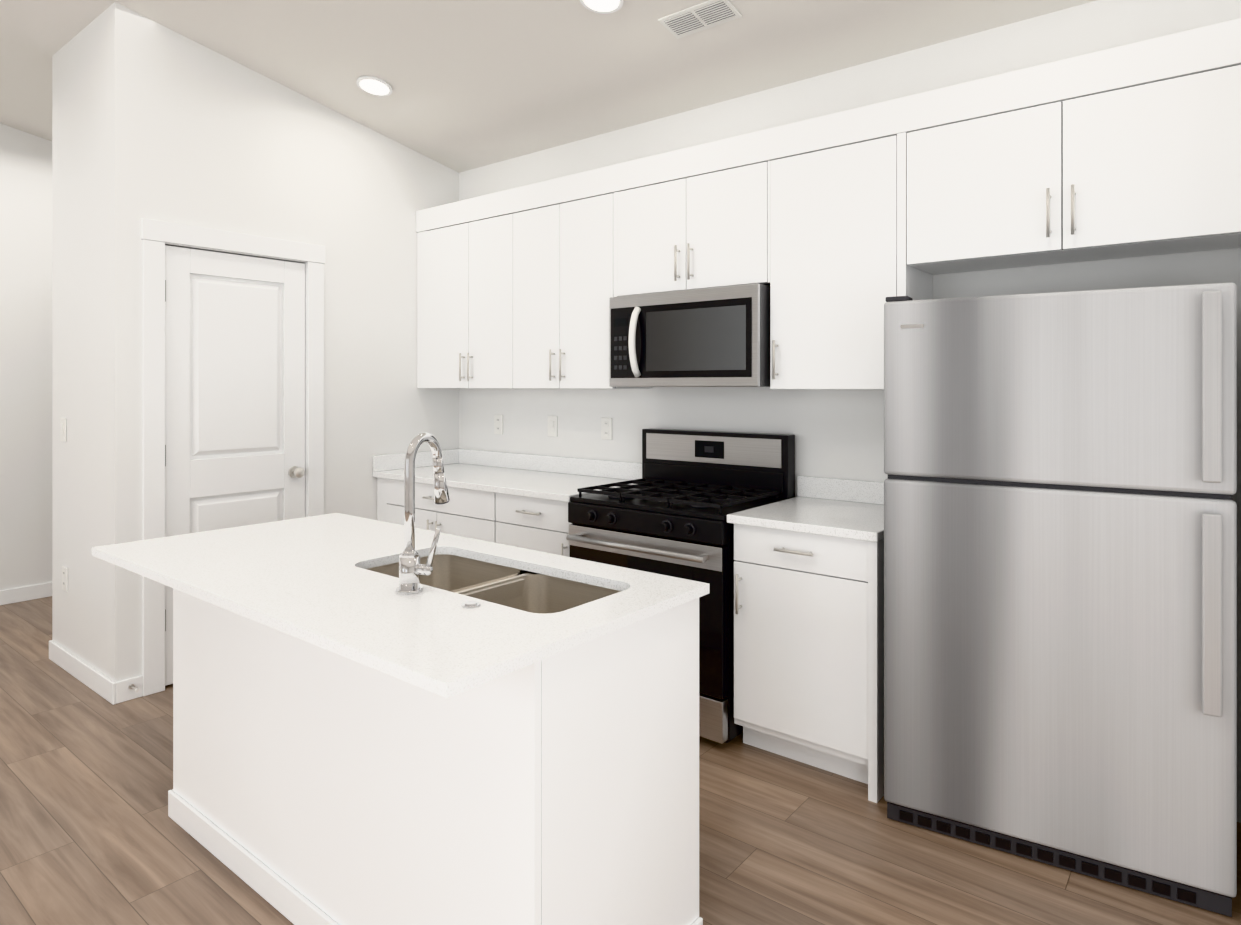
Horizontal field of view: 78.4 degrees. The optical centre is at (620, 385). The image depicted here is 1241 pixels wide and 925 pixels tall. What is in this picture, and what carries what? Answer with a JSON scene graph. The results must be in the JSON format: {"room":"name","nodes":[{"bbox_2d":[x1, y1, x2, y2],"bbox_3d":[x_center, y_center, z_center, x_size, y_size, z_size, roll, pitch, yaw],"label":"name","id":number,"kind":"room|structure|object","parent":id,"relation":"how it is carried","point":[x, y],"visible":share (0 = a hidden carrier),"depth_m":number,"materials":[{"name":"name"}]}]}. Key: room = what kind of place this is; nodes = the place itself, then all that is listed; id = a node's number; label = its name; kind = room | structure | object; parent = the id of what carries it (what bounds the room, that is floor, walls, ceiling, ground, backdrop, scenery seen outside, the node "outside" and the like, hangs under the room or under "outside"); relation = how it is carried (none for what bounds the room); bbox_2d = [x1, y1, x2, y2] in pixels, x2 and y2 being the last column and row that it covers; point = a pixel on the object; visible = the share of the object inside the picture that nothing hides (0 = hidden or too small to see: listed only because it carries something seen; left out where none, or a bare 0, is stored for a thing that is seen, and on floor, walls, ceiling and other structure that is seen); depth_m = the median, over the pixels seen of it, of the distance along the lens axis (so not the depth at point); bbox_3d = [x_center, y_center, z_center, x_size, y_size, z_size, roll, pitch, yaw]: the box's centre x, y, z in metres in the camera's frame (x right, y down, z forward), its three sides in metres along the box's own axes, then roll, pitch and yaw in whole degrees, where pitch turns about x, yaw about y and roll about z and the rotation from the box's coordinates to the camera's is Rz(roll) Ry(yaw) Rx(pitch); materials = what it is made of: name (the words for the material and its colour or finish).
{"room":"kitchen","nodes":[
{"label":"kitchen","id":0,"kind":"room"},
{"bbox_2d":[0,123,51,589],"bbox_3d":[-4.989,-0.585,3.809,0.150,4.000,6.650,0,0,39],"label":"wall","id":1,"kind":"structure","parent":0,"point":[25,358],"depth_m":5.02,"materials":[{"name":"white paint"}]},
{"bbox_2d":[0,582,51,604],"bbox_3d":[-4.878,1.367,3.817,0.013,0.095,6.500,0,0,39],"label":"baseboard","id":2,"kind":"structure","parent":1,"relation":"attached to","point":[24,593],"depth_m":5.01,"materials":[{"name":"white paint"}]},
{"bbox_2d":[115,675,142,703],"bbox_3d":[-2.215,1.367,3.431,0.013,0.095,0.107,0,0,39],"label":"baseboard","id":3,"kind":"structure","parent":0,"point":[124,692],"depth_m":3.42,"materials":[{"name":"white paint"}]},
{"bbox_2d":[52,2,458,681],"bbox_3d":[-1.994,-0.585,4.429,0.890,4.000,1.940,0,0,39],"label":"wall","id":4,"kind":"structure","parent":0,"point":[154,120],"depth_m":3.78,"materials":[{"name":"white paint"}]},
{"bbox_2d":[60,418,65,441],"bbox_3d":[-2.804,0.220,3.826,0.075,0.118,0.011,0,0,39],"label":"light switch","id":5,"kind":"object","parent":4,"relation":"attached to","point":[63,429],"visible":0.96,"depth_m":3.82,"materials":[{"name":"white plastic"}]},
{"bbox_2d":[62,566,67,591],"bbox_3d":[-2.783,0.965,3.811,0.075,0.118,0.008,0,0,39],"label":"outlet","id":6,"kind":"object","parent":4,"relation":"attached to","point":[64,578],"visible":1,"depth_m":3.80,"materials":[{"name":"white plastic"}]},
{"bbox_2d":[49,640,115,704],"bbox_3d":[-2.605,1.367,3.666,0.916,0.095,0.013,0,0,39],"label":"baseboard","id":7,"kind":"structure","parent":4,"relation":"attached to","point":[96,681],"depth_m":3.61,"materials":[{"name":"white paint"}]},
{"bbox_2d":[128,684,138,691],"bbox_3d":[-2.178,1.355,3.409,0.072,0.024,0.024,0,0,39],"label":"door stop","id":8,"kind":"object","parent":4,"relation":"attached to","point":[131,686],"visible":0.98,"depth_m":3.41,"materials":[{"name":"silver metal"}]},
{"bbox_2d":[141,218,324,695],"bbox_3d":[-1.918,0.325,3.829,0.065,2.180,0.898,0,0,39],"label":"door frame","id":9,"kind":"structure","parent":4,"relation":"attached to","point":[156,235],"depth_m":3.53,"materials":[{"name":"white paint"}]},
{"bbox_2d":[165,245,304,685],"bbox_3d":[-1.902,0.374,3.815,0.111,2.077,0.703,0,0,39],"label":"pantry door","id":10,"kind":"structure","parent":4,"relation":"in","point":[234,390],"depth_m":3.80,"materials":[{"name":"white paint"}]},
{"bbox_2d":[373,449,456,472],"bbox_3d":[-1.237,0.449,4.642,0.020,0.092,0.614,0,0,39],"label":"backsplash","id":11,"kind":"structure","parent":4,"relation":"attached to","point":[388,461],"depth_m":4.55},
{"bbox_2d":[0,0,1095,172],"bbox_3d":[-1.636,-2.042,1.221,8.620,1.387,6.800,0,0,39],"label":"ceiling","id":12,"kind":"structure","parent":0,"point":[474,84],"depth_m":3.49,"materials":[{"name":"white paint"}]},
{"bbox_2d":[356,76,392,95],"bbox_3d":[-1.256,-1.531,3.887,0.176,0.042,0.175,0,0,39],"label":"ceiling light","id":13,"kind":"object","parent":12,"relation":"attached to","point":[372,85],"visible":0.98,"depth_m":3.87,"materials":[{"name":"white paint"}]},
{"bbox_2d":[580,0,623,13],"bbox_3d":[-0.076,-1.524,2.993,0.176,0.042,0.175,0,0,39],"label":"ceiling light","id":14,"kind":"object","parent":12,"relation":"attached to","point":[604,6],"visible":1,"depth_m":3.03,"materials":[{"name":"white paint"}]},
{"bbox_2d":[658,0,741,38],"bbox_3d":[0.317,-1.476,3.051,0.310,0.032,0.144,0,0,39],"label":"ceiling vent","id":15,"kind":"object","parent":12,"relation":"in","point":[696,18],"visible":1,"depth_m":3.04,"materials":[{"name":"silver metal"}]},
{"bbox_2d":[0,596,1240,924],"bbox_3d":[-1.636,1.465,1.221,8.620,0.100,6.800,0,0,39],"label":"floor","id":16,"kind":"structure","parent":0,"point":[92,832],"depth_m":2.32,"materials":[{"name":"brown wood"}]},
{"bbox_2d":[381,477,492,541],"bbox_3d":[-0.795,0.972,4.318,0.920,0.887,0.607,0,0,39],"label":"base cabinet","id":17,"kind":"object","parent":16,"relation":"on","point":[468,513],"depth_m":4.03,"materials":[{"name":"white wood"}]},
{"bbox_2d":[373,461,635,500],"bbox_3d":[-0.637,0.511,4.174,1.542,0.032,0.634,0,0,39],"label":"countertop","id":18,"kind":"structure","parent":17,"relation":"on","point":[483,478],"depth_m":4.03,"materials":[{"name":"white stone"}]},
{"bbox_2d":[168,588,709,924],"bbox_3d":[-0.630,0.968,2.218,1.699,0.895,0.629,0,0,39],"label":"kitchen island","id":19,"kind":"object","parent":16,"relation":"on","point":[376,722],"depth_m":1.76,"materials":[{"name":"white"}]},
{"bbox_2d":[92,513,709,699],"bbox_3d":[-0.700,0.507,2.121,1.707,0.024,0.820,0,0,39],"label":"island countertop","id":20,"kind":"structure","parent":19,"relation":"on","point":[298,578],"depth_m":1.79,"materials":[{"name":"white stone"}]},
{"bbox_2d":[388,432,455,595],"bbox_3d":[-0.467,0.305,1.883,0.151,0.380,0.187,0,0,39],"label":"faucet","id":21,"kind":"object","parent":20,"relation":"on","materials":[{"name":"silver metal"}]},
{"bbox_2d":[356,548,631,615],"bbox_3d":[-0.357,0.616,2.003,0.830,0.217,0.390,0,0,39],"label":"sink","id":22,"kind":"object","parent":20,"relation":"in","point":[545,591],"depth_m":2.10,"materials":[{"name":"silver metal"}]},
{"bbox_2d":[493,493,573,556],"bbox_3d":[-0.233,0.972,3.867,0.522,0.887,0.607,0,0,39],"label":"base cabinet","id":23,"kind":"object","parent":16,"relation":"on","point":[520,500],"depth_m":3.63,"materials":[{"name":"white wood"}]},
{"bbox_2d":[566,428,794,743],"bbox_3d":[0.253,0.817,3.396,0.806,1.197,0.692,0,0,39],"label":"gas range","id":24,"kind":"object","parent":16,"relation":"on","point":[678,502],"visible":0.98,"depth_m":3.23,"materials":[{"name":"black metal"}]},
{"bbox_2d":[727,476,883,802],"bbox_3d":[0.832,0.909,2.991,0.586,1.012,0.644,0,0,39],"label":"base cabinet","id":25,"kind":"object","parent":16,"relation":"on","point":[809,625],"visible":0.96,"depth_m":2.77,"materials":[{"name":"white wood"}]},
{"bbox_2d":[727,476,883,542],"bbox_3d":[0.835,0.465,2.996,0.586,0.124,0.634,0,0,39],"label":"countertop","id":26,"kind":"structure","parent":25,"relation":"on","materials":[{"name":"stone"}]},
{"bbox_2d":[884,283,1236,916],"bbox_3d":[1.383,0.562,2.474,0.905,1.706,0.620,0,0,32],"label":"refrigerator","id":27,"kind":"object","parent":16,"relation":"on","point":[1060,591],"visible":1,"depth_m":2.21,"materials":[{"name":"grey metal"}]},
{"bbox_2d":[459,0,1240,822],"bbox_3d":[0.442,-0.585,3.816,8.620,4.000,0.150,0,0,39],"label":"wall","id":28,"kind":"structure","parent":0,"point":[837,434],"depth_m":3.35,"materials":[{"name":"white paint"}]},
{"bbox_2d":[424,189,511,387],"bbox_3d":[-0.778,-0.527,4.484,0.759,1.080,0.326,0,0,39],"label":"upper cabinet","id":29,"kind":"object","parent":28,"relation":"attached to","point":[468,242],"depth_m":4.34,"materials":[{"name":"white wood"}]},
{"bbox_2d":[494,415,502,433],"bbox_3d":[-0.749,0.237,4.667,0.075,0.118,0.008,0,0,39],"label":"outlet","id":30,"kind":"object","parent":28,"relation":"attached to","point":[498,424],"visible":1,"depth_m":4.66,"materials":[{"name":"white plastic"}]},
{"bbox_2d":[457,449,641,480],"bbox_3d":[-0.445,0.449,4.413,1.542,0.092,0.020,0,0,39],"label":"backsplash","id":31,"kind":"structure","parent":28,"relation":"attached to","point":[587,467],"depth_m":4.35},
{"bbox_2d":[548,416,557,436],"bbox_3d":[-0.393,0.232,4.381,0.075,0.118,0.011,0,0,39],"label":"light switch","id":32,"kind":"object","parent":28,"relation":"attached to","point":[552,426],"visible":1,"depth_m":4.37,"materials":[{"name":"white plastic"}]},
{"bbox_2d":[512,165,652,388],"bbox_3d":[-0.199,-0.527,4.020,0.724,1.080,0.326,0,0,39],"label":"upper cabinet","id":33,"kind":"object","parent":28,"relation":"attached to","point":[564,228],"depth_m":3.88,"materials":[{"name":"white wood"}]},
{"bbox_2d":[601,418,611,439],"bbox_3d":[-0.076,0.232,4.128,0.075,0.118,0.008,0,0,39],"label":"outlet","id":34,"kind":"object","parent":28,"relation":"attached to","point":[606,428],"visible":1,"depth_m":4.12,"materials":[{"name":"white plastic"}]},
{"bbox_2d":[616,128,771,296],"bbox_3d":[0.392,-0.749,3.546,0.838,0.636,0.326,0,0,39],"label":"upper cabinet","id":35,"kind":"object","parent":28,"relation":"attached to","point":[699,216],"depth_m":3.37,"materials":[{"name":"white wood"}]},
{"bbox_2d":[609,283,769,386],"bbox_3d":[0.356,-0.209,3.491,0.792,0.424,0.459,0,0,39],"label":"microwave","id":36,"kind":"object","parent":35,"relation":"attached to","point":[713,337],"visible":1,"depth_m":3.31,"materials":[{"name":"grey"}]},
{"bbox_2d":[770,98,932,388],"bbox_3d":[0.933,-0.527,3.113,0.568,1.080,0.326,0,0,39],"label":"upper cabinet","id":37,"kind":"object","parent":28,"relation":"attached to","point":[834,230],"depth_m":2.98,"materials":[{"name":"white wood"}]},
{"bbox_2d":[900,18,1240,277],"bbox_3d":[1.549,-0.757,2.620,1.007,0.620,0.326,0,0,39],"label":"upper cabinet","id":38,"kind":"object","parent":28,"relation":"attached to","point":[1130,150],"depth_m":2.47,"materials":[{"name":"white wood"}]}
]}

